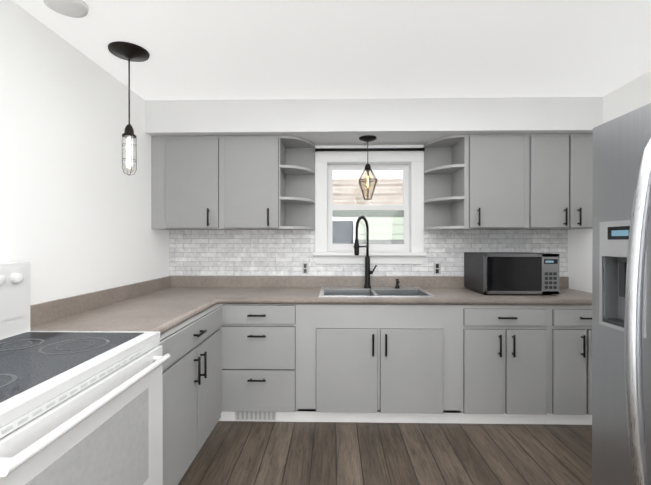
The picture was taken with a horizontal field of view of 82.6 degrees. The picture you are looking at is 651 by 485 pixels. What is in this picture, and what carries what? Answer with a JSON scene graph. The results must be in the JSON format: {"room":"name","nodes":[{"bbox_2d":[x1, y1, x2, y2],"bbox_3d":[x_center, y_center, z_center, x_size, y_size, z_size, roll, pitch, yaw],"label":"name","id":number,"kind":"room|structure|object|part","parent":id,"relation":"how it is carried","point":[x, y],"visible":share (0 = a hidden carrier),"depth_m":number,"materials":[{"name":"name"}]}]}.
{"room":"kitchen","nodes":[
{"label":"kitchen","id":0,"kind":"room"},
{"bbox_2d":[0,0,168,304],"bbox_3d":[-1.511,0.111,0.795,0.120,2.430,5.280,0,0,1],"label":"wall","id":1,"kind":"structure","parent":0,"point":[75,209],"depth_m":2.04,"materials":[{"name":"paint"}]},
{"bbox_2d":[12,0,650,99],"bbox_3d":[0.306,-1.154,0.753,3.815,0.100,5.340,0,0,1],"label":"ceiling","id":2,"kind":"structure","parent":0,"point":[269,49],"depth_m":2.08,"materials":[{"name":"paint"}]},
{"bbox_2d":[43,0,88,17],"bbox_3d":[-1.196,-1.092,1.705,0.180,0.027,0.180,0,0,1],"label":"ceiling detector","id":3,"kind":"object","parent":2,"relation":"attached to","point":[75,8],"visible":0.98,"depth_m":1.70,"materials":[{"name":"paint"}]},
{"bbox_2d":[108,41,149,175],"bbox_3d":[-1.137,-0.748,2.145,0.216,0.719,0.216,0,0,1],"label":"pendant light","id":4,"kind":"object","parent":2,"relation":"hanging from","point":[129,52],"visible":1,"depth_m":2.13,"materials":[{"name":"black metal"}]},
{"bbox_3d":[-1.137,-0.507,2.146,0.068,0.214,0.068,0,0,1],"label":"glass","id":5,"kind":"part","parent":4,"relation":"part of","materials":[{"name":"clear glass"}]},
{"bbox_3d":[-1.137,-0.520,2.146,0.034,0.184,0.033,0,0,1],"label":"bulb","id":6,"kind":"part","parent":4,"relation":"part of","materials":[{"name":"white glass"}]},
{"bbox_2d":[313,145,426,263],"bbox_3d":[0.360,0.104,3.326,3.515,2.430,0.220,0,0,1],"label":"window","id":7,"kind":"structure","parent":0,"point":[410,164],"depth_m":3.26,"materials":[{"name":"paint"}]},
{"bbox_2d":[151,136,222,229],"bbox_3d":[-1.115,-0.483,3.130,0.569,0.746,0.346,0,0,1],"label":"upper cabinet","id":8,"kind":"object","parent":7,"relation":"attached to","point":[187,171],"depth_m":2.96,"materials":[{"name":"grey wood"}]},
{"bbox_2d":[223,135,286,229],"bbox_3d":[-0.595,-0.483,3.119,0.471,0.746,0.346,0,0,1],"label":"upper cabinet","id":9,"kind":"object","parent":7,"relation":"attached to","point":[266,182],"depth_m":2.95,"materials":[{"name":"grey wood"}]},
{"bbox_2d":[169,230,567,276],"bbox_3d":[0.359,0.083,3.272,3.511,0.428,0.008,0,0,1],"label":"backsplash","id":10,"kind":"structure","parent":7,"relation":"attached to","point":[240,252],"depth_m":3.28,"materials":[{"name":"tile"}]},
{"bbox_2d":[302,263,308,273],"bbox_3d":[-0.180,0.229,3.276,0.060,0.100,0.006,0,0,1],"label":"outlet","id":11,"kind":"object","parent":10,"relation":"attached to","point":[305,268],"depth_m":3.27,"materials":[{"name":"plastic"}]},
{"bbox_2d":[434,263,440,273],"bbox_3d":[0.981,0.229,3.252,0.060,0.100,0.006,0,0,1],"label":"outlet","id":12,"kind":"object","parent":10,"relation":"attached to","point":[437,266],"depth_m":3.25,"materials":[{"name":"plastic"}]},
{"bbox_3d":[0.386,-0.324,3.362,0.651,0.687,0.039,0,0,1],"label":"glass","id":13,"kind":"part","parent":7,"relation":"part of","materials":[{"name":"clear glass"}]},
{"bbox_2d":[315,147,424,151],"bbox_3d":[0.384,-0.809,3.223,0.949,0.032,0.032,0,0,1],"label":"curtain rod","id":14,"kind":"object","parent":7,"relation":"attached to","point":[370,149],"visible":0.98,"depth_m":3.21,"materials":[{"name":"black metal"}]},
{"bbox_2d":[448,134,531,229],"bbox_3d":[1.347,-0.483,3.078,0.488,0.746,0.346,0,0,1],"label":"upper cabinet","id":15,"kind":"object","parent":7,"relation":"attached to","point":[508,181],"depth_m":2.91,"materials":[{"name":"grey wood"}]},
{"bbox_2d":[532,134,571,229],"bbox_3d":[1.753,-0.483,3.070,0.324,0.746,0.346,0,0,1],"label":"upper cabinet","id":16,"kind":"object","parent":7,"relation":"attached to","point":[551,153],"depth_m":2.90,"materials":[{"name":"grey wood"}]},
{"bbox_2d":[572,134,592,229],"bbox_3d":[2.013,-0.483,3.064,0.196,0.746,0.346,0,0,1],"label":"upper cabinet","id":17,"kind":"object","parent":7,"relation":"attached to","point":[582,144],"depth_m":2.89,"materials":[{"name":"grey wood"}]},
{"bbox_2d":[145,97,602,145],"bbox_3d":[0.355,-0.984,3.063,3.515,0.252,0.420,0,0,1],"label":"soffit","id":18,"kind":"structure","parent":0,"point":[384,121],"depth_m":2.86,"materials":[{"name":"paint"}]},
{"bbox_2d":[358,135,376,199],"bbox_3d":[0.347,-0.605,3.034,0.162,0.505,0.170,0,0,1],"label":"light","id":19,"kind":"object","parent":18,"relation":"hanging from","point":[368,138],"visible":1,"depth_m":3.01,"materials":[{"name":"brown metal"}]},
{"bbox_3d":[0.347,-0.475,3.035,0.162,0.240,0.140,0,0,1],"label":"glass","id":20,"kind":"part","parent":19,"relation":"part of","materials":[{"name":"clear glass"}]},
{"bbox_2d":[178,421,591,484],"bbox_3d":[0.306,1.376,0.760,3.815,0.100,5.340,0,0,1],"label":"floor","id":21,"kind":"structure","parent":0,"point":[286,453],"depth_m":2.31,"materials":[{"name":"brown wood"}]},
{"bbox_2d":[0,262,170,484],"bbox_3d":[-1.056,0.708,1.206,0.760,1.235,0.918,0,0,1],"label":"range","id":22,"kind":"object","parent":21,"relation":"on","point":[81,407],"visible":1,"depth_m":1.25,"materials":[{"name":"white metal"}]},
{"bbox_2d":[30,280,225,484],"bbox_3d":[-1.074,0.812,2.163,0.690,1.020,0.990,0,0,1],"label":"base unit","id":23,"kind":"object","parent":21,"relation":"on","point":[189,316],"depth_m":2.10,"materials":[{"name":"grey wood"}]},
{"bbox_2d":[152,216,591,424],"bbox_3d":[0.353,0.549,2.951,3.511,1.543,0.648,0,0,1],"label":"base unit","id":24,"kind":"object","parent":21,"relation":"on","point":[367,347],"depth_m":2.65,"materials":[{"name":"grey wood"}]},
{"bbox_2d":[235,412,275,420],"bbox_3d":[-0.515,1.271,2.724,0.300,0.076,0.015,0,0,1],"label":"floor vent register","id":25,"kind":"object","parent":24,"relation":"attached to","point":[239,416],"depth_m":2.72,"materials":[{"name":"white metal"}]},
{"bbox_2d":[30,276,591,333],"bbox_3d":[0.342,0.374,2.456,3.511,0.145,1.638,0,0,1],"label":"countertop","id":26,"kind":"structure","parent":24,"relation":"on","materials":[{"name":"laminate"}]},
{"bbox_2d":[354,216,376,287],"bbox_3d":[0.336,0.085,3.111,0.211,0.617,0.239,0,0,1],"label":"faucet","id":27,"kind":"object","parent":24,"relation":"on","point":[367,281],"depth_m":3.19,"materials":[{"name":"black metal"}]},
{"bbox_2d":[319,287,435,296],"bbox_3d":[0.386,0.486,2.988,0.860,0.185,0.526,0,0,1],"label":"sink","id":28,"kind":"object","parent":24,"relation":"in","point":[323,291],"depth_m":3.13,"materials":[{"name":"silver metal"}]},
{"bbox_2d":[395,279,399,287],"bbox_3d":[0.620,0.354,3.168,0.040,0.078,0.096,0,0,1],"label":"soap dispenser","id":29,"kind":"object","parent":24,"relation":"on","point":[397,280],"depth_m":3.19,"materials":[{"name":"black metal"}]},
{"bbox_2d":[464,252,558,294],"bbox_3d":[1.481,0.242,2.998,0.560,0.314,0.430,0,0,1],"label":"microwave","id":30,"kind":"object","parent":24,"relation":"on","point":[486,273],"visible":1,"depth_m":2.79,"materials":[{"name":"metal"}]},
{"bbox_2d":[592,103,650,484],"bbox_3d":[1.358,0.446,0.948,0.921,1.760,0.915,0,0,1],"label":"refrigerator","id":31,"kind":"object","parent":21,"relation":"on","point":[621,340],"visible":1,"depth_m":1.27,"materials":[{"name":"metal"}]},
{"bbox_2d":[568,71,650,292],"bbox_3d":[2.123,0.112,0.719,0.120,2.430,5.280,0,0,1],"label":"wall","id":32,"kind":"structure","parent":0,"point":[634,94],"depth_m":2.94,"materials":[{"name":"paint"}]},
{"label":"outside","id":33,"kind":"structure","parent":0,"visible":0},
{"bbox_2d":[333,179,402,204],"bbox_3d":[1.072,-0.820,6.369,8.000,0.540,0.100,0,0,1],"label":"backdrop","id":34,"kind":"structure","parent":33,"point":[348,192],"depth_m":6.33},
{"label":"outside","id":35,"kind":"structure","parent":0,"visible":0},
{"bbox_2d":[333,170,402,242],"bbox_3d":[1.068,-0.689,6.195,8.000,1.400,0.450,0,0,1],"label":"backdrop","id":36,"kind":"structure","parent":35,"point":[352,174],"depth_m":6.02,"materials":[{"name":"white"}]},
{"bbox_2d":[333,210,403,243],"bbox_3d":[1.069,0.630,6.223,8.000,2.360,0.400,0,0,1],"label":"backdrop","id":37,"kind":"structure","parent":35,"point":[344,227],"depth_m":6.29,"materials":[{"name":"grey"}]},
{"bbox_2d":[357,217,403,239],"bbox_3d":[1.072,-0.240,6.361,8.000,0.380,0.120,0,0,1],"label":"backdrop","id":38,"kind":"structure","parent":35,"point":[372,223],"depth_m":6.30,"materials":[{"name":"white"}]}
]}

